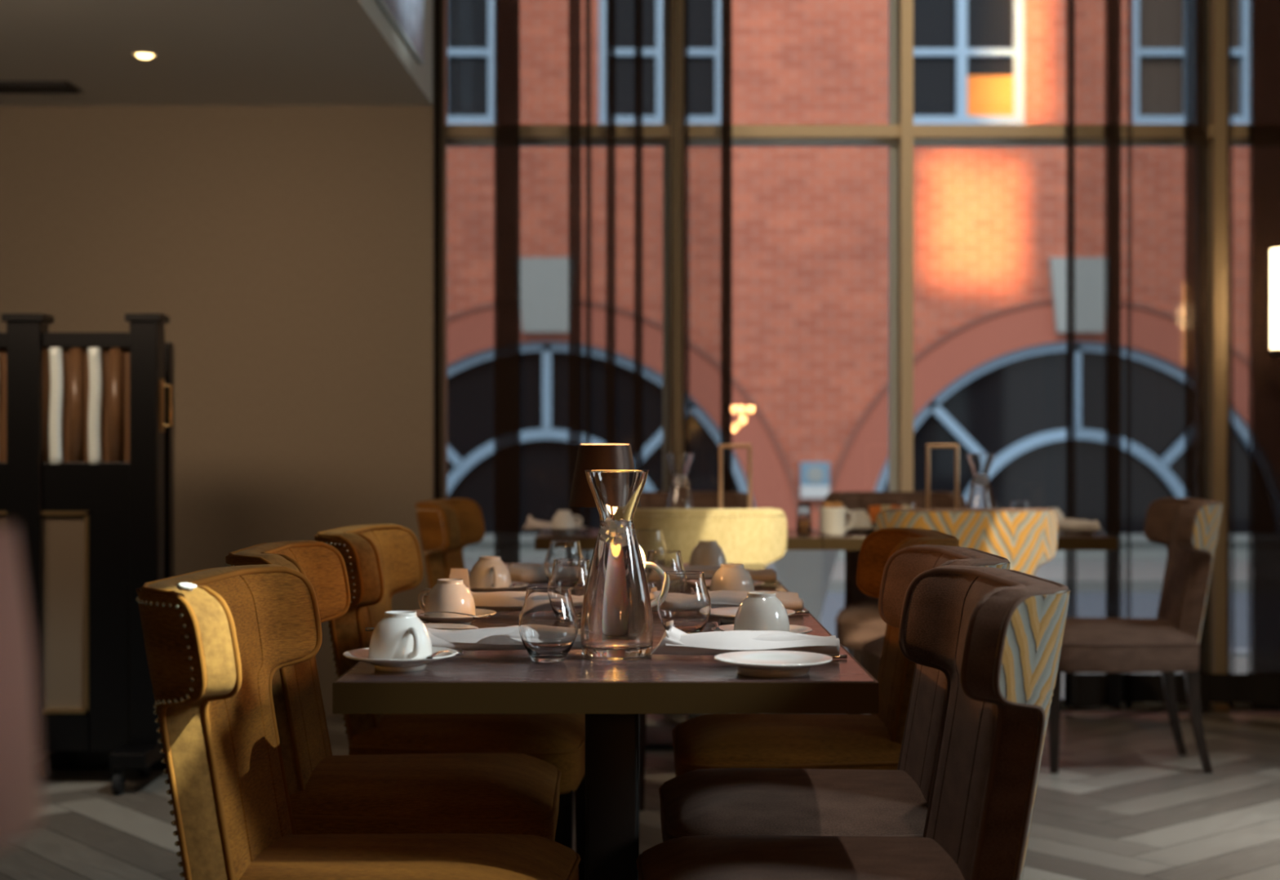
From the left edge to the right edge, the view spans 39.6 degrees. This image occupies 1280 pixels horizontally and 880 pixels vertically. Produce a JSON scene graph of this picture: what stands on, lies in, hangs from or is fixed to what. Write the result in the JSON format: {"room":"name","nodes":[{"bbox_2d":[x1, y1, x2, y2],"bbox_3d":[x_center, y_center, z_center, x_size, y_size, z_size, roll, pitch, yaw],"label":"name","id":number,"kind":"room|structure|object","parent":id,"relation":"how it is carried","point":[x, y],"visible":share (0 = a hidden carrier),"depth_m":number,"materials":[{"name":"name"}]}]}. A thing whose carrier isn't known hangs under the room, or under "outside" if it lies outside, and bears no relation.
{"room":"restaurant dining room","nodes":[
{"label":"restaurant dining room","id":0,"kind":"room"},
{"bbox_2d":[0,0,432,105],"bbox_3d":[-2.409,-1.348,2.000,3.183,0.060,10.000,0,0,0],"label":"ceiling","id":1,"kind":"structure","parent":0,"point":[210,52],"depth_m":6.05,"materials":[{"name":"grey paint"}]},
{"bbox_2d":[0,80,84,93],"bbox_3d":[-2.700,-1.312,6.620,1.200,0.011,0.200,0,0,0],"label":"ceiling vent","id":2,"kind":"object","parent":1,"relation":"in","point":[6,86],"visible":1,"depth_m":6.62,"materials":[{"name":"black metal"}]},
{"bbox_2d":[130,51,158,58],"bbox_3d":[-1.694,-1.314,6.080,0.092,0.016,0.092,0,0,0],"label":"recessed light","id":3,"kind":"object","parent":1,"relation":"in","point":[142,55],"visible":1,"depth_m":6.06,"materials":[{"name":"white glass"}]},
{"bbox_2d":[0,0,437,715],"bbox_3d":[-2.408,-1.113,7.235,3.185,4.400,0.470,0,0,0],"label":"wall","id":4,"kind":"structure","parent":0,"point":[290,252],"depth_m":7.00,"materials":[{"name":"paint"}]},
{"bbox_2d":[437,0,1279,711],"bbox_3d":[2.080,-1.113,7.200,5.840,4.400,0.160,0,0,0],"label":"window","id":5,"kind":"structure","parent":4,"relation":"in","point":[1211,135],"depth_m":7.13,"materials":[{"name":"beige"}]},
{"bbox_2d":[371,0,432,89],"bbox_3d":[-0.933,-2.345,2.000,0.060,1.935,10.002,0,0,1],"label":"wall","id":6,"kind":"structure","parent":0,"point":[426,70],"depth_m":6.83,"materials":[{"name":"beige paint"}]},
{"bbox_2d":[376,0,424,65],"bbox_3d":[-0.831,-1.995,5.335,0.019,1.210,2.510,0,0,1],"label":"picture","id":7,"kind":"object","parent":6,"relation":"attached to","point":[406,17],"visible":1,"depth_m":6.25,"materials":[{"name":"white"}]},
{"bbox_2d":[0,708,1279,879],"bbox_3d":[0.501,1.087,3.512,9.442,0.001,7.376,0,0,0],"label":"floor","id":8,"kind":"structure","parent":0,"point":[16,863],"depth_m":5.21,"materials":[{"name":"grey wood"}]},
{"bbox_2d":[0,313,172,795],"bbox_3d":[-1.810,0.346,5.595,0.677,1.482,0.358,0,0,0],"label":"cabinet","id":9,"kind":"object","parent":8,"relation":"on","point":[82,425],"visible":0.93,"depth_m":5.57,"materials":[{"name":"black paint"}]},
{"bbox_2d":[50,342,173,769],"bbox_3d":[-1.798,0.383,5.880,0.500,1.408,0.060,0,0,0],"label":"divider","id":10,"kind":"object","parent":8,"relation":"on","point":[60,760],"visible":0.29,"depth_m":5.85,"materials":[{"name":"black paint"}]},
{"bbox_2d":[135,564,580,879],"bbox_3d":[-0.404,0.644,2.637,0.596,0.886,0.548,0,0,4],"label":"dining chair","id":11,"kind":"object","parent":8,"relation":"on","point":[215,650],"visible":0.98,"depth_m":2.56,"materials":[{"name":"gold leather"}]},
{"bbox_2d":[176,582,196,591],"bbox_3d":[-0.612,0.198,2.401,0.027,0.012,0.020,0,0,0],"label":"scrap","id":12,"kind":"object","parent":11,"relation":"on","point":[181,586],"visible":1,"depth_m":2.39,"materials":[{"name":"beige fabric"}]},
{"bbox_2d":[225,540,560,840],"bbox_3d":[-0.451,0.644,3.343,0.596,0.886,0.548,0,0,-1],"label":"dining chair","id":13,"kind":"object","parent":8,"relation":"on","point":[464,793],"visible":0.53,"depth_m":3.19,"materials":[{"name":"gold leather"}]},
{"bbox_2d":[314,524,585,879],"bbox_3d":[-0.410,0.644,4.027,0.596,0.886,0.548,0,0,4],"label":"dining chair","id":14,"kind":"object","parent":8,"relation":"on","point":[382,561],"visible":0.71,"depth_m":3.85,"materials":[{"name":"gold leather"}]},
{"bbox_2d":[414,497,484,588],"bbox_3d":[-0.427,0.644,5.907,0.596,0.886,0.548,0,0,4],"label":"dining chair","id":15,"kind":"object","parent":8,"relation":"on","point":[446,526],"visible":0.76,"depth_m":5.74,"materials":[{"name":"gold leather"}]},
{"bbox_2d":[332,607,878,879],"bbox_3d":[-0.048,0.712,3.070,0.762,0.750,1.180,0,0,0],"label":"dining table","id":16,"kind":"object","parent":8,"relation":"on","point":[611,695],"visible":0.62,"depth_m":2.50,"materials":[{"name":"laminate"}]},
{"bbox_2d":[342,646,457,671],"bbox_3d":[-0.353,0.325,2.620,0.168,0.024,0.168,0,0,0],"label":"saucer","id":17,"kind":"object","parent":16,"relation":"on","point":[361,655],"visible":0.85,"depth_m":2.58,"materials":[{"name":"white ceramic"}]},
{"bbox_2d":[368,610,432,659],"bbox_3d":[-0.354,0.288,2.615,0.094,0.070,0.103,0,0,11],"label":"teacup","id":18,"kind":"object","parent":17,"relation":"on","point":[399,634],"visible":0.89,"depth_m":2.59,"materials":[{"name":"white ceramic"}]},
{"bbox_2d":[426,648,464,658],"bbox_3d":[-0.285,0.313,2.594,0.027,0.014,0.125,0,0,14],"label":"teaspoon","id":19,"kind":"object","parent":17,"relation":"on","point":[461,651],"visible":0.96,"depth_m":2.60,"materials":[{"name":"silver metal"}]},
{"bbox_2d":[424,622,478,631],"bbox_3d":[-0.355,0.326,2.970,0.172,0.022,0.172,0,0,0],"label":"plate","id":20,"kind":"object","parent":16,"relation":"on","point":[427,624],"visible":0.08,"depth_m":3.03,"materials":[{"name":"white ceramic"}]},
{"bbox_2d":[365,626,483,631],"bbox_3d":[-0.355,0.314,2.954,0.200,0.006,0.016,0,0,-2],"label":"table knife","id":21,"kind":"object","parent":20,"relation":"on","point":[367,628],"visible":0.41,"depth_m":2.95,"materials":[{"name":"silver metal"}]},
{"bbox_2d":[412,608,496,625],"bbox_3d":[-0.345,0.325,3.230,0.168,0.024,0.168,0,0,0],"label":"saucer","id":22,"kind":"object","parent":16,"relation":"on","point":[479,612],"visible":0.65,"depth_m":3.18,"materials":[{"name":"white ceramic"}]},
{"bbox_2d":[417,578,475,617],"bbox_3d":[-0.350,0.288,3.229,0.103,0.070,0.094,0,0,-9],"label":"teacup","id":23,"kind":"object","parent":22,"relation":"on","point":[452,595],"visible":0.94,"depth_m":3.20,"materials":[{"name":"white ceramic"}]},
{"bbox_2d":[420,611,490,619],"bbox_3d":[-0.330,0.313,3.172,0.125,0.014,0.027,0,0,2],"label":"teaspoon","id":24,"kind":"object","parent":22,"relation":"on","point":[468,615],"visible":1,"depth_m":3.17,"materials":[{"name":"silver metal"}]},
{"bbox_2d":[471,591,525,611],"bbox_3d":[-0.209,0.305,3.431,0.318,0.049,0.080,0,0,-4],"label":"napkin","id":25,"kind":"object","parent":16,"relation":"on","point":[505,601],"visible":0.3,"depth_m":3.40,"materials":[{"name":"beige fabric"}]},
{"bbox_2d":[426,625,581,650],"bbox_3d":[-0.234,0.305,2.797,0.318,0.048,0.086,0,0,0],"label":"napkin","id":26,"kind":"object","parent":16,"relation":"on","point":[496,638],"visible":0.46,"depth_m":2.77,"materials":[{"name":"beige fabric"}]},
{"bbox_2d":[518,585,578,663],"bbox_3d":[-0.139,0.281,2.700,0.091,0.113,0.091,0,0,0],"label":"water glass","id":27,"kind":"object","parent":16,"relation":"on","point":[548,624],"visible":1,"depth_m":2.67,"materials":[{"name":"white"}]},
{"bbox_2d":[547,558,590,620],"bbox_3d":[-0.128,0.281,3.330,0.091,0.113,0.091,0,0,0],"label":"water glass","id":28,"kind":"object","parent":16,"relation":"on","point":[572,573],"visible":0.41,"depth_m":3.30,"materials":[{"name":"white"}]},
{"bbox_2d":[580,469,653,661],"bbox_3d":[-0.036,0.192,2.760,0.113,0.290,0.113,0,0,-43],"label":"carafe","id":29,"kind":"object","parent":16,"relation":"on","point":[616,622],"visible":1,"depth_m":2.72,"materials":[{"name":"clear glass"}]},
{"bbox_2d":[638,543,664,607],"bbox_3d":[-0.024,0.255,3.113,0.120,0.165,0.094,0,0,32],"label":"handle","id":30,"kind":"object","parent":16,"relation":"on","point":[656,568],"visible":0.1,"depth_m":3.12,"materials":[{"name":"beige"}]},
{"bbox_2d":[644,550,684,592],"bbox_3d":[0.049,0.281,3.580,0.091,0.113,0.091,0,0,0],"label":"water glass","id":31,"kind":"object","parent":16,"relation":"on","point":[667,560],"visible":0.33,"depth_m":3.55,"materials":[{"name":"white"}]},
{"bbox_2d":[657,570,711,633],"bbox_3d":[0.075,0.281,3.010,0.091,0.113,0.091,0,0,0],"label":"water glass","id":32,"kind":"object","parent":16,"relation":"on","point":[684,598],"visible":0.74,"depth_m":2.98,"materials":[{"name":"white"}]},
{"bbox_2d":[649,586,804,611],"bbox_3d":[0.156,0.307,3.436,0.318,0.045,0.091,0,0,-2],"label":"napkin","id":33,"kind":"object","parent":16,"relation":"on","point":[721,598],"visible":0.35,"depth_m":3.42,"materials":[{"name":"beige fabric"}]},
{"bbox_2d":[650,620,839,655],"bbox_3d":[0.162,0.304,2.729,0.291,0.051,0.072,0,0,-3],"label":"napkin","id":34,"kind":"object","parent":16,"relation":"on","point":[673,641],"visible":0.9,"depth_m":2.71,"materials":[{"name":"beige fabric"}]},
{"bbox_2d":[710,606,795,624],"bbox_3d":[0.200,0.326,3.270,0.172,0.022,0.172,0,0,0],"label":"plate","id":35,"kind":"object","parent":16,"relation":"on","point":[726,615],"visible":0.37,"depth_m":3.28,"materials":[{"name":"white ceramic"}]},
{"bbox_2d":[711,624,812,634],"bbox_3d":[0.202,0.325,2.950,0.168,0.024,0.168,0,0,0],"label":"saucer","id":36,"kind":"object","parent":16,"relation":"on","point":[793,628],"visible":0.21,"depth_m":2.98,"materials":[{"name":"white ceramic"}]},
{"bbox_2d":[711,622,724,631],"bbox_3d":[0.128,0.313,2.958,0.027,0.014,0.125,0,0,-2],"label":"teaspoon","id":37,"kind":"object","parent":36,"relation":"on","point":[716,624],"visible":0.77,"depth_m":2.94,"materials":[{"name":"silver metal"}]},
{"bbox_2d":[733,591,790,631],"bbox_3d":[0.204,0.288,2.954,0.094,0.070,0.103,0,0,29],"label":"teacup","id":38,"kind":"object","parent":36,"relation":"on","point":[760,611],"visible":0.81,"depth_m":2.92,"materials":[{"name":"white ceramic"}]},
{"bbox_2d":[714,650,832,677],"bbox_3d":[0.193,0.326,2.575,0.172,0.022,0.172,0,0,0],"label":"plate","id":39,"kind":"object","parent":16,"relation":"on","point":[766,664],"visible":1,"depth_m":2.58,"materials":[{"name":"white ceramic"}]},
{"bbox_2d":[795,610,808,613],"bbox_3d":[0.227,0.333,3.440,0.200,0.006,0.016,0,0,0],"label":"table knife","id":40,"kind":"object","parent":16,"relation":"on","point":[796,611],"visible":0.14,"depth_m":3.44,"materials":[{"name":"silver metal"}]},
{"bbox_2d":[826,654,847,658],"bbox_3d":[0.218,0.333,2.735,0.200,0.006,0.016,0,0,0],"label":"table knife","id":41,"kind":"object","parent":16,"relation":"on","point":[833,656],"visible":0.11,"depth_m":2.73,"materials":[{"name":"silver metal"}]},
{"bbox_3d":[-0.325,0.326,3.600,0.172,0.022,0.172,0,0,0],"label":"plate","id":42,"kind":"object","parent":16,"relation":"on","visible":0},
{"bbox_2d":[448,568,471,591],"bbox_3d":[-0.372,0.290,3.660,0.045,0.050,0.042,0,0,0],"label":"folded card","id":43,"kind":"object","parent":42,"relation":"on","point":[455,573],"visible":0.43,"depth_m":3.65,"materials":[{"name":"beige paper"}]},
{"bbox_3d":[0.188,0.325,3.630,0.168,0.024,0.168,0,0,0],"label":"saucer","id":44,"kind":"object","parent":16,"relation":"on","visible":0},
{"bbox_2d":[709,563,755,591],"bbox_3d":[0.192,0.288,3.633,0.103,0.070,0.094,0,0,-41],"label":"teacup","id":45,"kind":"object","parent":44,"relation":"on","point":[730,576],"visible":0.77,"depth_m":3.60,"materials":[{"name":"white ceramic"}]},
{"bbox_2d":[468,563,788,591],"bbox_3d":[-0.048,0.712,4.261,0.762,0.750,1.198,0,0,0],"label":"dining table","id":46,"kind":"object","parent":8,"relation":"on","point":[777,588],"visible":0.06,"depth_m":4.11,"materials":[{"name":"laminate"}]},
{"bbox_2d":[470,581,528,591],"bbox_3d":[-0.326,0.325,3.860,0.168,0.024,0.168,0,0,0],"label":"saucer","id":47,"kind":"object","parent":46,"relation":"on","point":[517,586],"visible":0.41,"depth_m":3.80,"materials":[{"name":"white ceramic"}]},
{"bbox_2d":[469,555,511,586],"bbox_3d":[-0.328,0.288,3.856,0.094,0.070,0.103,0,0,24],"label":"teacup","id":48,"kind":"object","parent":47,"relation":"on","point":[488,571],"visible":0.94,"depth_m":3.83,"materials":[{"name":"white ceramic"}]},
{"bbox_2d":[509,582,533,586],"bbox_3d":[-0.258,0.313,3.834,0.027,0.014,0.125,0,0,14],"label":"teaspoon","id":49,"kind":"object","parent":47,"relation":"on","point":[531,584],"visible":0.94,"depth_m":3.85,"materials":[{"name":"silver metal"}]},
{"bbox_2d":[504,563,544,567],"bbox_3d":[-0.300,0.326,4.460,0.172,0.022,0.172,0,0,0],"label":"plate","id":50,"kind":"object","parent":46,"relation":"on","point":[532,565],"visible":0.09,"depth_m":4.53,"materials":[{"name":"white ceramic"}]},
{"bbox_2d":[506,562,548,583],"bbox_3d":[-0.169,0.306,4.082,0.318,0.046,0.082,0,0,5],"label":"napkin","id":51,"kind":"object","parent":46,"relation":"on","point":[523,574],"visible":0.23,"depth_m":4.06,"materials":[{"name":"beige fabric"}]},
{"bbox_2d":[543,539,583,580],"bbox_3d":[-0.168,0.281,3.960,0.091,0.113,0.091,0,0,0],"label":"water glass","id":52,"kind":"object","parent":46,"relation":"on","point":[557,548],"visible":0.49,"depth_m":3.93,"materials":[{"name":"clear glass"}]},
{"bbox_2d":[635,529,666,559],"bbox_3d":[0.022,0.281,4.420,0.091,0.113,0.091,0,0,0],"label":"water glass","id":53,"kind":"object","parent":46,"relation":"on","point":[648,540],"visible":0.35,"depth_m":4.39,"materials":[{"name":"clear glass"}]},
{"bbox_2d":[684,565,776,582],"bbox_3d":[0.156,0.306,4.133,0.318,0.048,0.077,0,0,-2],"label":"napkin","id":54,"kind":"object","parent":46,"relation":"on","point":[765,575],"visible":0.27,"depth_m":4.12,"materials":[{"name":"beige fabric"}]},
{"bbox_2d":[705,579,764,590],"bbox_3d":[0.190,0.326,3.930,0.172,0.022,0.172,0,0,0],"label":"plate","id":55,"kind":"object","parent":46,"relation":"on","point":[756,583],"visible":0.12,"depth_m":3.95,"materials":[{"name":"white ceramic"}]},
{"bbox_2d":[764,582,781,584],"bbox_3d":[0.227,0.333,4.130,0.200,0.006,0.016,0,0,0],"label":"table knife","id":56,"kind":"object","parent":46,"relation":"on","point":[766,583],"visible":0.21,"depth_m":4.12,"materials":[{"name":"silver metal"}]},
{"bbox_3d":[0.170,0.325,4.460,0.168,0.024,0.168,0,0,0],"label":"saucer","id":57,"kind":"object","parent":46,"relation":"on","visible":0},
{"bbox_2d":[688,540,726,566],"bbox_3d":[0.168,0.288,4.464,0.094,0.070,0.103,0,0,-19],"label":"teacup","id":58,"kind":"object","parent":57,"relation":"on","point":[706,553],"visible":0.83,"depth_m":4.43,"materials":[{"name":"white ceramic"}]},
{"bbox_2d":[534,528,822,750],"bbox_3d":[0.135,0.712,6.450,0.999,0.750,0.580,0,0,0],"label":"dining table","id":59,"kind":"object","parent":8,"relation":"on","point":[658,736],"visible":0.29,"depth_m":6.23,"materials":[{"name":"laminate"}]},
{"bbox_2d":[522,515,581,530],"bbox_3d":[-0.326,0.304,6.562,0.221,0.056,0.080,0,0,5],"label":"napkin","id":60,"kind":"object","parent":59,"relation":"on","point":[531,524],"visible":0.4,"depth_m":6.54,"materials":[{"name":"beige fabric"}]},
{"bbox_2d":[540,525,586,533],"bbox_3d":[-0.274,0.325,6.400,0.168,0.024,0.168,0,0,0],"label":"saucer","id":61,"kind":"object","parent":59,"relation":"on","point":[556,531],"visible":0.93,"depth_m":6.35,"materials":[{"name":"white ceramic"}]},
{"bbox_2d":[551,510,582,528],"bbox_3d":[-0.269,0.288,6.399,0.103,0.070,0.094,0,0,16],"label":"teacup","id":62,"kind":"object","parent":61,"relation":"on","point":[562,518],"visible":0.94,"depth_m":6.37,"materials":[{"name":"white ceramic"}]},
{"bbox_2d":[568,444,640,507],"bbox_3d":[-0.070,0.172,3.550,0.144,0.329,0.144,0,0,0],"label":"table lamp","id":63,"kind":"object","parent":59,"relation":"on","point":[589,456],"visible":0.44,"depth_m":3.50,"materials":[{"name":"brown fabric"}]},
{"bbox_2d":[580,444,628,444],"bbox_3d":[-0.070,0.009,3.550,0.096,0.003,0.096,0,0,0],"label":"diffuser","id":64,"kind":"object","parent":63,"relation":"attached to","point":[580,444],"depth_m":3.51,"materials":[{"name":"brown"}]},
{"bbox_2d":[665,453,694,508],"bbox_3d":[0.142,0.192,6.300,0.113,0.290,0.113,0,0,-23],"label":"carafe","id":65,"kind":"object","parent":59,"relation":"on","point":[679,496],"visible":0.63,"depth_m":6.27,"materials":[{"name":"clear glass"}]},
{"bbox_2d":[718,444,751,508],"bbox_3d":[0.342,0.176,6.380,0.140,0.322,0.100,0,0,0],"label":"stand","id":66,"kind":"object","parent":59,"relation":"on","point":[721,446],"visible":0.56,"depth_m":6.37,"materials":[{"name":"orange metal"}]},
{"bbox_2d":[796,502,811,535],"bbox_3d":[0.581,0.281,6.300,0.054,0.112,0.054,0,0,0],"label":"jar","id":67,"kind":"object","parent":59,"relation":"on","point":[803,514],"visible":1,"depth_m":6.28,"materials":[{"name":"clear glass"}]},
{"bbox_2d":[635,491,752,508],"bbox_3d":[0.160,0.644,6.651,0.548,0.886,0.595,0,0,0],"label":"dining chair","id":68,"kind":"object","parent":8,"relation":"on","point":[648,500],"visible":0.18,"depth_m":6.86,"materials":[{"name":"brown fabric"}]},
{"bbox_2d":[633,507,786,810],"bbox_3d":[0.165,0.644,5.469,0.548,0.886,0.596,0,0,0],"label":"dining chair","id":69,"kind":"object","parent":8,"relation":"on","point":[757,535],"visible":0.37,"depth_m":5.19,"materials":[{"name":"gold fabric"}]},
{"bbox_2d":[672,527,959,776],"bbox_3d":[0.371,0.644,3.860,0.596,0.886,0.548,0,0,0],"label":"dining chair","id":70,"kind":"object","parent":8,"relation":"on","point":[873,741],"visible":0.53,"depth_m":3.72,"materials":[{"name":"brown leather"}]},
{"bbox_2d":[658,544,1010,842],"bbox_3d":[0.336,0.644,3.187,0.595,0.886,0.548,0,0,-1],"label":"dining chair","id":71,"kind":"object","parent":8,"relation":"on","point":[856,802],"visible":0.44,"depth_m":3.09,"materials":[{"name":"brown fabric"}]},
{"bbox_2d":[635,564,1070,879],"bbox_3d":[0.299,0.644,2.622,0.595,0.886,0.548,0,0,-2],"label":"dining chair","id":72,"kind":"object","parent":8,"relation":"on","point":[996,635],"visible":1,"depth_m":2.52,"materials":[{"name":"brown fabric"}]},
{"bbox_2d":[824,491,966,714],"bbox_3d":[0.980,0.644,6.651,0.548,0.886,0.595,0,0,0],"label":"dining chair","id":73,"kind":"object","parent":8,"relation":"on","point":[860,621],"visible":0.33,"depth_m":6.81,"materials":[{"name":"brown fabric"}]},
{"bbox_2d":[861,507,1057,679],"bbox_3d":[0.972,0.644,5.469,0.548,0.886,0.595,0,0,0],"label":"dining chair","id":74,"kind":"object","parent":8,"relation":"on","point":[1028,538],"visible":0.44,"depth_m":5.19,"materials":[{"name":"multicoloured fabric"}]},
{"bbox_2d":[811,528,1117,550],"bbox_3d":[1.145,0.712,6.450,1.019,0.750,0.580,0,0,0],"label":"dining table","id":75,"kind":"object","parent":8,"relation":"on","point":[850,541],"visible":0.16,"depth_m":6.16,"materials":[{"name":"laminate"}]},
{"bbox_2d":[819,506,854,536],"bbox_3d":[0.687,0.287,6.284,0.110,0.100,0.096,0,0,-37],"label":"mug","id":76,"kind":"object","parent":75,"relation":"on","point":[832,520],"visible":1,"depth_m":6.24,"materials":[{"name":"white ceramic"}]},
{"bbox_2d":[822,501,834,507],"bbox_3d":[0.664,0.232,6.281,0.044,0.031,0.045,0,0,0],"label":"sugar cube","id":77,"kind":"object","parent":76,"relation":"in","point":[828,504],"visible":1,"depth_m":6.26,"materials":[{"name":"brown food"}]},
{"bbox_2d":[832,501,843,507],"bbox_3d":[0.698,0.232,6.289,0.044,0.031,0.045,0,0,0],"label":"sugar cube","id":78,"kind":"object","parent":76,"relation":"in","point":[837,504],"visible":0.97,"depth_m":6.27,"materials":[{"name":"brown food"}]},
{"bbox_2d":[845,524,874,533],"bbox_3d":[0.795,0.325,6.450,0.168,0.024,0.168,0,0,0],"label":"saucer","id":79,"kind":"object","parent":75,"relation":"on","point":[853,530],"visible":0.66,"depth_m":6.40,"materials":[{"name":"white ceramic"}]},
{"bbox_2d":[846,509,871,527],"bbox_3d":[0.800,0.288,6.452,0.103,0.070,0.094,0,0,-18],"label":"teacup","id":80,"kind":"object","parent":79,"relation":"on","point":[862,519],"visible":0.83,"depth_m":6.42,"materials":[{"name":"white ceramic"}]},
{"bbox_2d":[897,502,917,508],"bbox_3d":[0.956,0.281,6.360,0.091,0.113,0.091,0,0,0],"label":"water glass","id":81,"kind":"object","parent":75,"relation":"on","point":[900,504],"visible":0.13,"depth_m":6.33,"materials":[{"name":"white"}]},
{"bbox_2d":[925,444,959,508],"bbox_3d":[1.085,0.176,6.380,0.140,0.322,0.100,0,0,0],"label":"stand","id":82,"kind":"object","parent":75,"relation":"on","point":[928,446],"visible":0.51,"depth_m":6.37,"materials":[{"name":"orange metal"}]},
{"bbox_2d":[966,453,995,508],"bbox_3d":[1.208,0.192,6.300,0.113,0.290,0.113,0,0,23],"label":"carafe","id":83,"kind":"object","parent":75,"relation":"on","point":[980,494],"visible":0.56,"depth_m":6.27,"materials":[{"name":"clear glass"}]},
{"bbox_2d":[1010,501,1031,508],"bbox_3d":[1.382,0.281,6.450,0.091,0.113,0.091,0,0,0],"label":"water glass","id":84,"kind":"object","parent":75,"relation":"on","point":[1015,504],"visible":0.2,"depth_m":6.42,"materials":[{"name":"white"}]},
{"bbox_2d":[1057,528,1102,535],"bbox_3d":[1.566,0.326,6.350,0.172,0.022,0.172,0,0,0],"label":"plate","id":85,"kind":"object","parent":75,"relation":"on","point":[1066,531],"visible":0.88,"depth_m":6.30,"materials":[{"name":"white ceramic"}]},
{"bbox_2d":[1057,515,1100,528],"bbox_3d":[1.554,0.293,6.355,0.182,0.051,0.068,0,0,-10],"label":"napkin","id":86,"kind":"object","parent":85,"relation":"on","point":[1068,523],"visible":0.9,"depth_m":6.34,"materials":[{"name":"beige fabric"}]},
{"bbox_3d":[1.537,0.325,6.620,0.168,0.024,0.168,0,0,0],"label":"saucer","id":87,"kind":"object","parent":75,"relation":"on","visible":0},
{"bbox_2d":[1046,507,1065,519],"bbox_3d":[1.533,0.288,6.622,0.103,0.070,0.094,0,0,26],"label":"teacup","id":88,"kind":"object","parent":87,"relation":"on","point":[1057,510],"visible":0.27,"depth_m":6.60,"materials":[{"name":"white ceramic"}]},
{"bbox_3d":[0.913,0.319,6.500,0.170,0.036,0.070,0,0,0],"label":"tray","id":89,"kind":"object","parent":75,"relation":"on","visible":0},
{"bbox_2d":[868,505,881,522],"bbox_3d":[0.860,0.271,6.492,0.050,0.068,0.020,0,0,0],"label":"sachet","id":90,"kind":"object","parent":89,"relation":"in","point":[874,510],"visible":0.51,"depth_m":6.49,"materials":[{"name":"orange paper"}]},
{"bbox_2d":[1048,497,1222,773],"bbox_3d":[1.623,0.644,5.990,0.595,0.886,0.548,0,0,3],"label":"dining chair","id":91,"kind":"object","parent":8,"relation":"on","point":[1168,643],"visible":0.94,"depth_m":5.79,"materials":[{"name":"brown fabric"}]},
{"bbox_3d":[-0.430,0.777,0.820,0.380,0.620,0.380,0,0,0],"label":"side table","id":92,"kind":"object","parent":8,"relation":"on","visible":0},
{"bbox_2d":[0,522,42,846],"bbox_3d":[-0.434,0.255,0.820,0.300,0.425,0.300,0,0,0],"label":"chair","id":93,"kind":"object","parent":92,"relation":"on","point":[20,797],"visible":1,"depth_m":0.82,"materials":[{"name":"pink fabric"}]},
{"bbox_2d":[1063,671,1279,709],"bbox_3d":[2.215,-0.891,7.050,1.102,3.910,0.115,0,0,0],"label":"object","id":94,"kind":"object","parent":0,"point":[1261,690],"visible":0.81,"depth_m":7.04,"materials":[{"name":"black fabric"}]},
{"bbox_3d":[2.880,-1.113,6.735,0.440,4.400,0.770,0,0,0],"label":"wall","id":95,"kind":"structure","parent":0,"visible":0},
{"bbox_2d":[1269,247,1279,358],"bbox_3d":[2.536,-0.524,6.800,0.250,0.416,0.128,0,0,0],"label":"wall sconce","id":96,"kind":"object","parent":95,"relation":"attached to","point":[1274,349],"visible":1,"depth_m":6.78,"materials":[{"name":"white glass"}]},
{"label":"outside","id":97,"kind":"structure","parent":0,"visible":0},
{"bbox_2d":[1061,656,1279,697],"bbox_3d":[1.000,1.147,8.235,26.000,0.080,1.930,0,0,0],"label":"pavement","id":98,"kind":"structure","parent":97,"point":[1237,664],"depth_m":8.69,"materials":[{"name":"grey"}]},
{"bbox_2d":[770,550,838,621],"bbox_3d":[0.809,0.807,8.900,0.332,0.600,0.332,0,0,0],"label":"planter","id":99,"kind":"object","parent":98,"relation":"on","point":[806,573],"visible":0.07,"depth_m":8.76,"materials":[{"name":"silver metal"}]},
{"bbox_2d":[845,648,1279,656],"bbox_3d":[1.000,1.137,9.175,26.000,0.100,0.150,0,0,0],"label":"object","id":100,"kind":"structure","parent":98,"relation":"on","point":[1233,652],"depth_m":9.10,"materials":[{"name":"grey"}]},
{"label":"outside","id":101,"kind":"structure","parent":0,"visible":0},
{"bbox_2d":[463,558,1279,591],"bbox_3d":[1.000,1.122,14.850,26.000,0.130,2.900,0,0,0],"label":"pavement","id":102,"kind":"structure","parent":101,"point":[1079,575],"depth_m":14.08,"materials":[{"name":"grey"}]},
{"bbox_2d":[447,0,1279,558],"bbox_3d":[1.000,-3.363,16.040,26.000,9.100,0.400,0,0,0],"label":"brick building","id":103,"kind":"structure","parent":102,"relation":"on","point":[1054,287],"depth_m":16.00,"materials":[{"name":"red brick"}]},
{"bbox_2d":[800,462,829,497],"bbox_3d":[1.570,0.360,15.960,0.260,0.320,0.080,0,0,0],"label":"wall sign","id":104,"kind":"object","parent":103,"relation":"attached to","point":[814,476],"visible":0.96,"depth_m":15.92,"materials":[{"name":"blue"}]},
{"bbox_2d":[967,75,1013,115],"bbox_3d":[3.171,-3.115,16.139,0.434,0.385,0.018,0,0,0],"label":"blind","id":105,"kind":"object","parent":103,"relation":"hanging from","point":[987,95],"depth_m":16.13,"materials":[{"name":"orange"}]},
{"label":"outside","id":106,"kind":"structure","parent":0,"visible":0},
{"bbox_2d":[818,591,1279,648],"bbox_3d":[1.000,1.187,11.300,26.000,0.080,4.200,0,0,0],"label":"road","id":107,"kind":"structure","parent":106,"point":[1254,616],"depth_m":11.98,"materials":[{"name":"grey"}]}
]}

